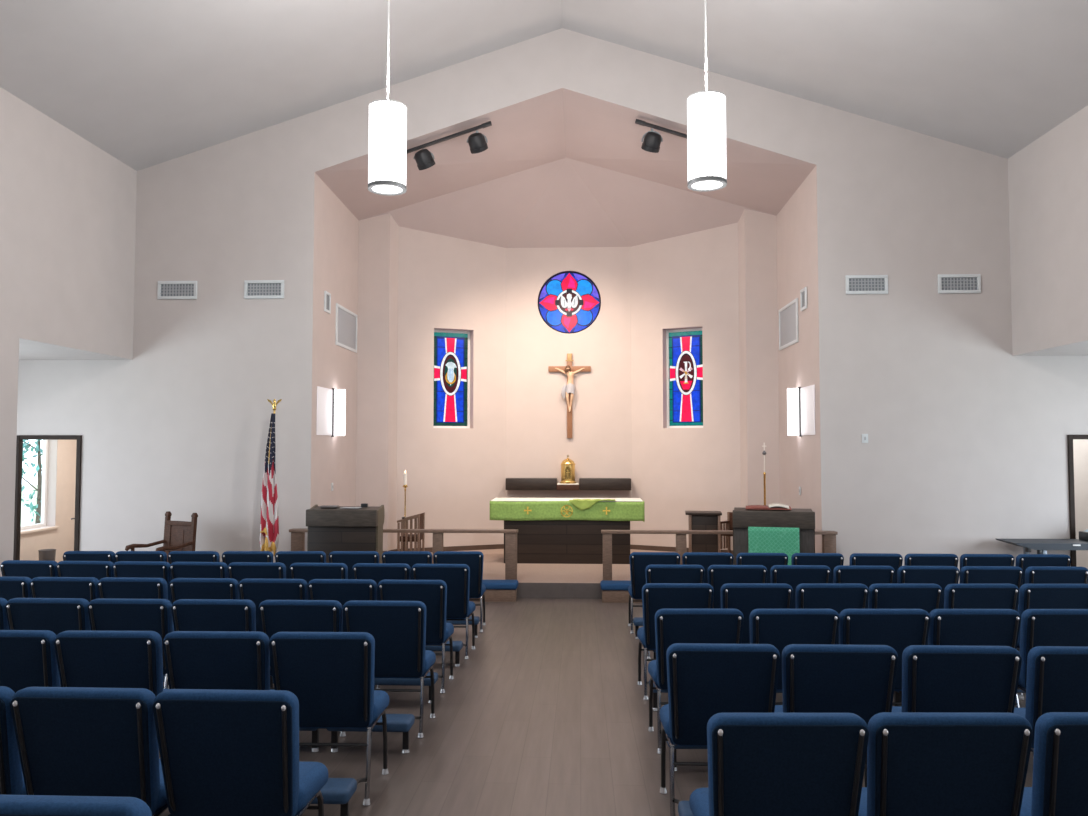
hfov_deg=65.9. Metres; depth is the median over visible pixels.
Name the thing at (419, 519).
chair
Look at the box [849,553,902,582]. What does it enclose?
chair
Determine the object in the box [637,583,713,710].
chair
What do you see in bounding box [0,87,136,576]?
wall
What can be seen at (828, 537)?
rail
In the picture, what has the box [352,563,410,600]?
chair
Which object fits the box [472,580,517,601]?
bench
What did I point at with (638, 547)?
baseboard
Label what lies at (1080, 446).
wall
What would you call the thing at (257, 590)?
chair
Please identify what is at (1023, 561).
chair
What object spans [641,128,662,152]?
spotlight
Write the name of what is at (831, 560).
chair
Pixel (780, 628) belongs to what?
chair
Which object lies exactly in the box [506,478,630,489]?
wall shelf
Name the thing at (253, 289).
grille
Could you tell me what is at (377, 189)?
diffuser
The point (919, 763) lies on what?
chair
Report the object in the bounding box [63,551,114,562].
chair
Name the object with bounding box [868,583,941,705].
chair
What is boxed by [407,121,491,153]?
track rail
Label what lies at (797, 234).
wall
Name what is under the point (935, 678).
chair
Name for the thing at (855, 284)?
grille
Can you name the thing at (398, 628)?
chair
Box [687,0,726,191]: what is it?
pendant lamp
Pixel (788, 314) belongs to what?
air vent
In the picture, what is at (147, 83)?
ceiling
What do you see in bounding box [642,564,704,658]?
chair
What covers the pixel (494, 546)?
baseboard
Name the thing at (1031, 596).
chair
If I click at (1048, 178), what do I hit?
wall
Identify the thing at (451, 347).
window
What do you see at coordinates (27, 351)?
ceiling
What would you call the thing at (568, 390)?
crucifix
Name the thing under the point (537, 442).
wall
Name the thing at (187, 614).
chair
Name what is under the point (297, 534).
rail
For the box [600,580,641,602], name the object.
bench
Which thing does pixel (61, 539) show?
wall
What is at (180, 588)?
chair
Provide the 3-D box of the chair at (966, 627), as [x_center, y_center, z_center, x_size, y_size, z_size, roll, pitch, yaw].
[2.734,1.726,5.335,0.562,0.898,0.928,0,-3,0]
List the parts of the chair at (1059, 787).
seat, frame, panel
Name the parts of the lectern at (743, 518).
panel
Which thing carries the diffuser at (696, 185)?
attached to the pendant lamp at (706, 110)
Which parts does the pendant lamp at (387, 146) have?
lamp shade, stem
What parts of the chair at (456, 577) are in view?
backrest, panel, frame, leg, seat, leg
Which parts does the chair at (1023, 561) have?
backrest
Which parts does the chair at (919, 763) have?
seat, frame, frame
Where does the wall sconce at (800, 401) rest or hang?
attached to the wall at (797, 234)
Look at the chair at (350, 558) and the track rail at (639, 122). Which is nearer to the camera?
the chair at (350, 558)
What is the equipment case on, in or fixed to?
on the folding table at (1041, 545)
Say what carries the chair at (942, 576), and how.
on the floor
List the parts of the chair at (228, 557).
backrest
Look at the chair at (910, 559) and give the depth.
9.15 m
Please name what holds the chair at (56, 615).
on the floor
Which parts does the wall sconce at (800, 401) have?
lamp glass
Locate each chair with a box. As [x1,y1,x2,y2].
[0,560,57,578]
[0,577,31,600]
[0,598,8,629]
[0,630,59,692]
[0,686,26,794]
[0,795,151,815]
[5,598,90,686]
[10,687,167,815]
[30,577,98,684]
[54,630,167,695]
[56,561,113,579]
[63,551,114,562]
[87,598,172,688]
[97,577,173,630]
[113,561,171,603]
[115,551,166,561]
[153,689,327,815]
[163,578,238,688]
[163,631,272,689]
[168,551,219,564]
[169,562,227,579]
[171,599,272,686]
[222,551,272,577]
[228,562,285,598]
[238,578,307,683]
[258,600,342,751]
[269,632,388,815]
[275,551,325,578]
[289,563,347,599]
[308,579,376,631]
[327,600,435,752]
[329,551,379,578]
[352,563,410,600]
[374,579,453,702]
[382,551,431,579]
[397,512,424,550]
[411,564,475,666]
[433,551,485,637]
[628,552,679,638]
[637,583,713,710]
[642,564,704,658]
[648,608,743,770]
[659,643,779,815]
[682,552,733,582]
[689,713,868,815]
[707,565,766,608]
[720,512,732,552]
[720,583,792,692]
[736,553,787,582]
[749,609,839,704]
[770,565,830,608]
[774,644,897,786]
[791,553,843,582]
[795,583,868,643]
[833,565,894,608]
[839,609,929,705]
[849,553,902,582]
[858,712,1032,815]
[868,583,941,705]
[892,645,1021,712]
[897,566,959,608]
[904,554,957,566]
[928,609,1020,707]
[944,584,1024,699]
[959,554,1014,583]
[960,566,1022,652]
[1014,646,1087,756]
[1015,554,1070,585]
[1016,584,1087,650]
[1017,566,1087,611]
[1017,609,1087,752]
[1020,712,1087,815]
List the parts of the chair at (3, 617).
panel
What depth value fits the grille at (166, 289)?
12.62 m
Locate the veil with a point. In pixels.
(581, 504)
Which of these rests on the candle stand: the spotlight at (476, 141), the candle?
the candle
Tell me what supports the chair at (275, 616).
on the floor
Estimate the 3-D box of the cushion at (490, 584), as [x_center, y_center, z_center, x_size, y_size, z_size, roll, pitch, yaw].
[-1.290,2.462,11.734,1.850,0.095,0.330,0,-3,2]
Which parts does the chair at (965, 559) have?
panel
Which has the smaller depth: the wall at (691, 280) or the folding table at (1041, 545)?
the folding table at (1041, 545)
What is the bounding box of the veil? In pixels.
[569,499,615,509]
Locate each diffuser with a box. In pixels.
[372,185,401,193]
[692,181,722,189]
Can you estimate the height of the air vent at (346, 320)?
0.680 m
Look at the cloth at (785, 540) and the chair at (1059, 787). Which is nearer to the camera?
the chair at (1059, 787)
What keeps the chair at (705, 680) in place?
on the floor
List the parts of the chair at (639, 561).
leg, leg, frame, backrest, panel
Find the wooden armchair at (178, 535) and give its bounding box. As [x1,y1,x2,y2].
[125,511,197,561]
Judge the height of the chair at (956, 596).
0.898 m
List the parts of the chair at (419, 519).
leg, leg, armrest, seat, leg, backrest, leg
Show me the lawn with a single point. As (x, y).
(26, 516)
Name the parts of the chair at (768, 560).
backrest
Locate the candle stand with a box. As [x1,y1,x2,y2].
[402,471,407,516]
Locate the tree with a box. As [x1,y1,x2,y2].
[21,440,42,523]
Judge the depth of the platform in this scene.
12.37 m
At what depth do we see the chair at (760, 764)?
2.95 m
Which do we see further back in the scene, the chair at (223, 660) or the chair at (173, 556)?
the chair at (173, 556)
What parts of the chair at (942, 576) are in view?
backrest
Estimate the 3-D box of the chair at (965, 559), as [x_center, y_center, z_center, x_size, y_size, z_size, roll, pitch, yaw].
[4.835,2.042,9.164,0.562,0.898,0.928,0,-3,3]
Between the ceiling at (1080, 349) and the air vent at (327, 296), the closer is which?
the ceiling at (1080, 349)
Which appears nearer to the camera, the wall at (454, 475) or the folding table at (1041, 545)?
the folding table at (1041, 545)
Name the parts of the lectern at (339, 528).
panel, panel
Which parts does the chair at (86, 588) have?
frame, panel, backrest, frame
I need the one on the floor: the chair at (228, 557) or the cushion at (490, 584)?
the chair at (228, 557)
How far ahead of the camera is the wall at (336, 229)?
13.52 m
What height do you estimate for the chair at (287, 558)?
0.898 m
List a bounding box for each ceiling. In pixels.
[0,0,1087,170]
[19,341,118,359]
[315,88,815,247]
[1028,344,1087,355]
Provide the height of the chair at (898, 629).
0.898 m
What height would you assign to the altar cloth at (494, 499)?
0.011 m
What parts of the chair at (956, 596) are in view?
frame, backrest, panel, frame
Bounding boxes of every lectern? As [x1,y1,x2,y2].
[306,505,384,562]
[732,507,814,564]
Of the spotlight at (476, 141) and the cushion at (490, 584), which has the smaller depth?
the cushion at (490, 584)
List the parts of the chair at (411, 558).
backrest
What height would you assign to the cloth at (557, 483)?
0.020 m
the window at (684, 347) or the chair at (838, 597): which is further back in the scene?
the window at (684, 347)
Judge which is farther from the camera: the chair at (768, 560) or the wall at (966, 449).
the wall at (966, 449)
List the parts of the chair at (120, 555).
panel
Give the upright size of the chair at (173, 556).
0.898 m
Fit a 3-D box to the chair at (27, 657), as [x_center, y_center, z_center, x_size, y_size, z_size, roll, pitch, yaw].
[-2.922,1.652,4.546,0.562,0.898,0.928,0,-3,1]
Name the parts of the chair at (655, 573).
backrest, panel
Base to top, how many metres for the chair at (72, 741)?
0.898 m
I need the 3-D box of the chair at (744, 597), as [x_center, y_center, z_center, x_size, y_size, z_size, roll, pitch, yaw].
[1.669,1.827,6.595,0.562,0.898,0.928,0,-3,0]
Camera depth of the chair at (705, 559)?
9.25 m
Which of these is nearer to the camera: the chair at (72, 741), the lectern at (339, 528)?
the chair at (72, 741)
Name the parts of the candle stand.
stem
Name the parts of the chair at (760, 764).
seat, frame, frame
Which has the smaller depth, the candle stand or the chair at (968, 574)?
the chair at (968, 574)
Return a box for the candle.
[403,471,406,484]
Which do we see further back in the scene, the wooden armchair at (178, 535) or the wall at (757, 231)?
the wall at (757, 231)
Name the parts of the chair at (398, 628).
frame, panel, backrest, frame, leg, seat, leg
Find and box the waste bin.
[38,549,55,560]
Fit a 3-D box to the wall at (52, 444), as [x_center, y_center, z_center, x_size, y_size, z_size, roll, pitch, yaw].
[-9.344,0.876,6.374,0.220,3.750,20.000,0,-3,2]
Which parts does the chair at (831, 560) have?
backrest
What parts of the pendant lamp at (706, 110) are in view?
stem, lamp shade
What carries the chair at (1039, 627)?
on the floor
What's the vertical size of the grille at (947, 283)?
0.185 m
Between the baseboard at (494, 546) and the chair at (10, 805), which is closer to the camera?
the chair at (10, 805)
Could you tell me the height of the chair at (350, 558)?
0.898 m
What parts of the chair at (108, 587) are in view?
frame, panel, backrest, frame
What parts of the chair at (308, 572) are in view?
backrest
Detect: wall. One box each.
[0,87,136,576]
[17,28,1087,583]
[20,440,76,562]
[21,440,57,530]
[310,173,358,507]
[356,213,398,550]
[396,226,505,548]
[506,247,631,544]
[631,223,740,549]
[738,209,779,507]
[776,165,821,552]
[1008,105,1087,355]
[1073,439,1087,568]
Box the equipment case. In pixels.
[1079,529,1087,540]
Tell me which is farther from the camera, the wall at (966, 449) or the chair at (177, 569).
the wall at (966, 449)
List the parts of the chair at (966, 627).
frame, backrest, panel, frame, leg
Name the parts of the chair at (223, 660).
frame, frame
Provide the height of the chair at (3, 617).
0.898 m
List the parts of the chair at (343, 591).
backrest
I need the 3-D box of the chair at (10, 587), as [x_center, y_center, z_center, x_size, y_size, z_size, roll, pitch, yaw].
[-4.526,1.847,6.963,0.562,0.898,0.928,0,-3,3]
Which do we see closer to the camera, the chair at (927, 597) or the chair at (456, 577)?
the chair at (927, 597)
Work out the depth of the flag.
12.01 m
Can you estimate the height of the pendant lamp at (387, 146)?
3.243 m
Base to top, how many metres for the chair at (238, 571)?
0.898 m
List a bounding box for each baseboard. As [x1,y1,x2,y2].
[383,544,503,552]
[632,545,732,554]
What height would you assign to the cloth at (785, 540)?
0.800 m
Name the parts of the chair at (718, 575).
frame, backrest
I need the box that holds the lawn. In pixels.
[21,485,36,525]
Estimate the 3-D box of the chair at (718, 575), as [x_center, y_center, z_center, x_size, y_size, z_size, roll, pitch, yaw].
[1.837,1.940,7.979,0.562,0.898,0.928,0,-3,2]
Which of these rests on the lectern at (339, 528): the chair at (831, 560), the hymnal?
the hymnal
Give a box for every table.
[685,511,721,551]
[996,539,1087,553]
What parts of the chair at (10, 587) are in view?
frame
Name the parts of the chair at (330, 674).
frame, panel, backrest, frame, leg, seat rail, seat, leg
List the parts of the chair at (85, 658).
frame, frame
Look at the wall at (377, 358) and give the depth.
14.99 m
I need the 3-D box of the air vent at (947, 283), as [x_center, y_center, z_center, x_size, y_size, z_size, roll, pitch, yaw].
[5.996,-1.794,12.129,0.600,0.275,0.029,0,-3,2]
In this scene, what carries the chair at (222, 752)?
on the floor
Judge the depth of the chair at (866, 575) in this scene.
7.90 m
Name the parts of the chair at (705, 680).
leg, seat, seat rail, leg, frame, backrest, panel, frame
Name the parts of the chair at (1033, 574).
backrest, panel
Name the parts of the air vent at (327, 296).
panel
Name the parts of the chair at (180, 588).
frame, panel, backrest, frame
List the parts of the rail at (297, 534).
rail post, rail, rail post, rail post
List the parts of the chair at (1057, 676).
seat, frame, panel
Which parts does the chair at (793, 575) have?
backrest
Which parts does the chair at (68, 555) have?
panel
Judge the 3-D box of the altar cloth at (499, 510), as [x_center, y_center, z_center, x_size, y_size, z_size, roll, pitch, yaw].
[0.383,1.711,14.011,2.556,0.346,0.476,0,-3,2]
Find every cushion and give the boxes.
[482,580,517,589]
[600,580,630,590]
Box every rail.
[289,528,517,579]
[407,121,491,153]
[601,530,837,579]
[635,119,686,138]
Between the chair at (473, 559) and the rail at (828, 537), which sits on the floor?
the chair at (473, 559)
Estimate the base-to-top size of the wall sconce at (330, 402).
0.780 m
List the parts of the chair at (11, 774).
frame, panel, seat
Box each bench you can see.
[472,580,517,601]
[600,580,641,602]
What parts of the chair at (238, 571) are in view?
backrest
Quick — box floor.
[159,598,1033,815]
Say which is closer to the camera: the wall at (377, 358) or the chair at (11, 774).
the chair at (11, 774)
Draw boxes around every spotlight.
[413,149,434,169]
[467,130,487,153]
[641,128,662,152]
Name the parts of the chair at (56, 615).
frame, panel, backrest, frame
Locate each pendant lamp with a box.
[368,0,406,195]
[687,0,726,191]
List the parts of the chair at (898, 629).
frame, leg, frame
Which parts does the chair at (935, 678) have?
seat, frame, frame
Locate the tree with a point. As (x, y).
(37, 507)
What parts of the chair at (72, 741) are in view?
frame, frame, seat rail, seat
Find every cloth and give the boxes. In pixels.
[490,501,644,521]
[491,498,642,501]
[557,483,578,484]
[748,527,799,564]
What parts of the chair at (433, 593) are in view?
panel, backrest, frame, leg, seat, leg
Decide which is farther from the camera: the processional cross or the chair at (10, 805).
the processional cross
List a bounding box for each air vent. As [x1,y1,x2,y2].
[157,281,196,298]
[244,280,283,298]
[324,291,330,313]
[335,303,357,352]
[779,298,797,349]
[800,287,806,310]
[845,275,887,293]
[938,274,980,293]
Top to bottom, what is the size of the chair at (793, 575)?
0.898 m
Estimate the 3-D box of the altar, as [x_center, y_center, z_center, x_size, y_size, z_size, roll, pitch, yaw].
[0.391,2.066,14.189,2.480,1.020,0.760,0,-3,2]
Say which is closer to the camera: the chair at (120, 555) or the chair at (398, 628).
the chair at (398, 628)
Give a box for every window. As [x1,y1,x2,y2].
[20,440,58,534]
[433,330,469,427]
[538,271,600,333]
[666,328,702,427]
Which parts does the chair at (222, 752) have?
frame, frame, seat rail, seat, leg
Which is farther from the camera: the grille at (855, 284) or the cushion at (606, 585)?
the grille at (855, 284)
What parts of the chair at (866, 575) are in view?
backrest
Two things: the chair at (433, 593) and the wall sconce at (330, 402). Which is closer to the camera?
the chair at (433, 593)
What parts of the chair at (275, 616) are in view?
frame, panel, backrest, frame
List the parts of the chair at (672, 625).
leg, seat, leg, frame, backrest, panel, frame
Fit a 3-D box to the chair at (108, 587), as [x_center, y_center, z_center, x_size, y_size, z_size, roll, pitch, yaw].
[-3.383,1.844,6.907,0.562,0.898,0.928,0,-3,3]
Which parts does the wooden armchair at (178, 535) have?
armrest, post, armrest, panel, carved frame, post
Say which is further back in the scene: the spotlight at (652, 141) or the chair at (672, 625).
the spotlight at (652, 141)
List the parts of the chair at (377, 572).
backrest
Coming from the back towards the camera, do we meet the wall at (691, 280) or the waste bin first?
the wall at (691, 280)
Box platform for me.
[431,549,669,598]
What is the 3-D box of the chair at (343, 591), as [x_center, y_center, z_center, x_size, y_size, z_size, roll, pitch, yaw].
[-1.637,1.840,6.823,0.562,0.898,0.928,0,-3,3]
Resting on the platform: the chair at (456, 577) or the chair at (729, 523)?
the chair at (729, 523)
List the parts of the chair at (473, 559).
backrest, panel, frame, leg, seat, leg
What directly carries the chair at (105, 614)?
on the floor
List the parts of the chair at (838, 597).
frame, backrest, frame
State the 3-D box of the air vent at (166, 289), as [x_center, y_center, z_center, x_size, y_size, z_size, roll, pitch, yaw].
[-5.508,-1.772,12.622,0.600,0.275,0.029,0,-3,2]
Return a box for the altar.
[504,501,629,563]
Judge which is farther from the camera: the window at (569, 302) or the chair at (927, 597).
the window at (569, 302)
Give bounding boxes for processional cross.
[762,443,765,504]
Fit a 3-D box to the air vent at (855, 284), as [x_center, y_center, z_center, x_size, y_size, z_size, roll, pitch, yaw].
[4.682,-1.791,12.186,0.600,0.275,0.029,0,-3,2]
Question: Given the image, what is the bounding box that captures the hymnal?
[320,505,338,507]
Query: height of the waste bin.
0.452 m
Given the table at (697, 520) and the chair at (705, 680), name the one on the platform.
the table at (697, 520)
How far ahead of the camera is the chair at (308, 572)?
8.07 m
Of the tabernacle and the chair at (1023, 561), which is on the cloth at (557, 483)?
the tabernacle
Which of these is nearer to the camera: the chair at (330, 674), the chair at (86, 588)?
the chair at (330, 674)
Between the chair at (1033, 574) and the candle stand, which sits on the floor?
the chair at (1033, 574)
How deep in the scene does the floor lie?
5.53 m
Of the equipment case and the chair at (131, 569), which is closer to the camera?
the chair at (131, 569)
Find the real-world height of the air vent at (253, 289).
0.275 m
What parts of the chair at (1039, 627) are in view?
frame, backrest, panel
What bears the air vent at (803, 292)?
in the wall at (797, 234)
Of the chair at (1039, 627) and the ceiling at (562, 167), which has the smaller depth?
the chair at (1039, 627)
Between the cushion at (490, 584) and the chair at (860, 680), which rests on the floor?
the chair at (860, 680)
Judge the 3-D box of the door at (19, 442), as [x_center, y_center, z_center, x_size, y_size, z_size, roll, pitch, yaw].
[-7.418,1.590,12.996,1.010,2.324,0.908,0,-3,2]
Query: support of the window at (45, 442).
in the wall at (52, 444)
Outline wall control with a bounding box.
[862,434,867,442]
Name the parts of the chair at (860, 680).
seat, frame, backrest, panel, leg, frame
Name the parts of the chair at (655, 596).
leg, seat, leg, frame, backrest, panel, frame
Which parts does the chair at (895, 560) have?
backrest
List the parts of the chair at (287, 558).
backrest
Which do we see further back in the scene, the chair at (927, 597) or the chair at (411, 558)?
the chair at (411, 558)
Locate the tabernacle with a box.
[560,458,575,483]
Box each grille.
[161,284,193,295]
[247,283,280,295]
[849,278,884,290]
[941,277,977,289]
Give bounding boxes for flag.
[260,399,281,556]
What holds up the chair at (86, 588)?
on the floor
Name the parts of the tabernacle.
door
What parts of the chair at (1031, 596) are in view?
frame, panel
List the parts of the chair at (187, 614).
frame, panel, backrest, frame, leg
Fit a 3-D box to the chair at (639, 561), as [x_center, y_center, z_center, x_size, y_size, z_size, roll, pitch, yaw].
[1.231,2.048,9.315,0.562,0.898,0.928,0,-3,3]
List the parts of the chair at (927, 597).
frame, backrest, panel, frame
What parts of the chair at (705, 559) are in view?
backrest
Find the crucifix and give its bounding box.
[548,353,590,437]
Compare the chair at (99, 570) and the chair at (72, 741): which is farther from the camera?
the chair at (99, 570)
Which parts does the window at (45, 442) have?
sill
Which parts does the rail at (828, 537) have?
rail post, rail post, rail, rail post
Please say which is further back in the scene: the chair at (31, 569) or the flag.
the flag
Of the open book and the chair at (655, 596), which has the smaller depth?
the chair at (655, 596)
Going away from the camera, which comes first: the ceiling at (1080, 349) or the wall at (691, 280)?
the ceiling at (1080, 349)
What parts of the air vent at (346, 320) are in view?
panel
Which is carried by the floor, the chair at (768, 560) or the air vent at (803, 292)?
the chair at (768, 560)
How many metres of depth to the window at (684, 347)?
15.64 m
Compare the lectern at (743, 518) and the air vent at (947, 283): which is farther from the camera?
the air vent at (947, 283)
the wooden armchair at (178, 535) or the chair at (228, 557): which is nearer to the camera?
the chair at (228, 557)
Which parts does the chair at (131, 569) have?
panel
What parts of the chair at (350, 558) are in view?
backrest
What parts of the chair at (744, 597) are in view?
frame, backrest, panel, frame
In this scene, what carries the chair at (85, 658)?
on the floor
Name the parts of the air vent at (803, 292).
panel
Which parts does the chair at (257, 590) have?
frame, panel, backrest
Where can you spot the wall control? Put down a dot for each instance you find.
(864, 436)
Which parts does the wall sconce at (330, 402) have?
lamp glass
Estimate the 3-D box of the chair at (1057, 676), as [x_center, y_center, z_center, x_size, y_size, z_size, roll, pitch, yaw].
[2.687,1.629,4.147,0.562,0.898,0.928,0,-3,2]
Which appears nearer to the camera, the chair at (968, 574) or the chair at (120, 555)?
the chair at (968, 574)
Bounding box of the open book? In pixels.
[746,503,791,509]
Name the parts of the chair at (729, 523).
leg, backrest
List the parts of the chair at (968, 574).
backrest, panel, frame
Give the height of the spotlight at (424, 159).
0.342 m
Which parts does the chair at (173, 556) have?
panel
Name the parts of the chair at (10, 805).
panel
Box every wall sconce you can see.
[316,386,345,436]
[787,385,814,436]

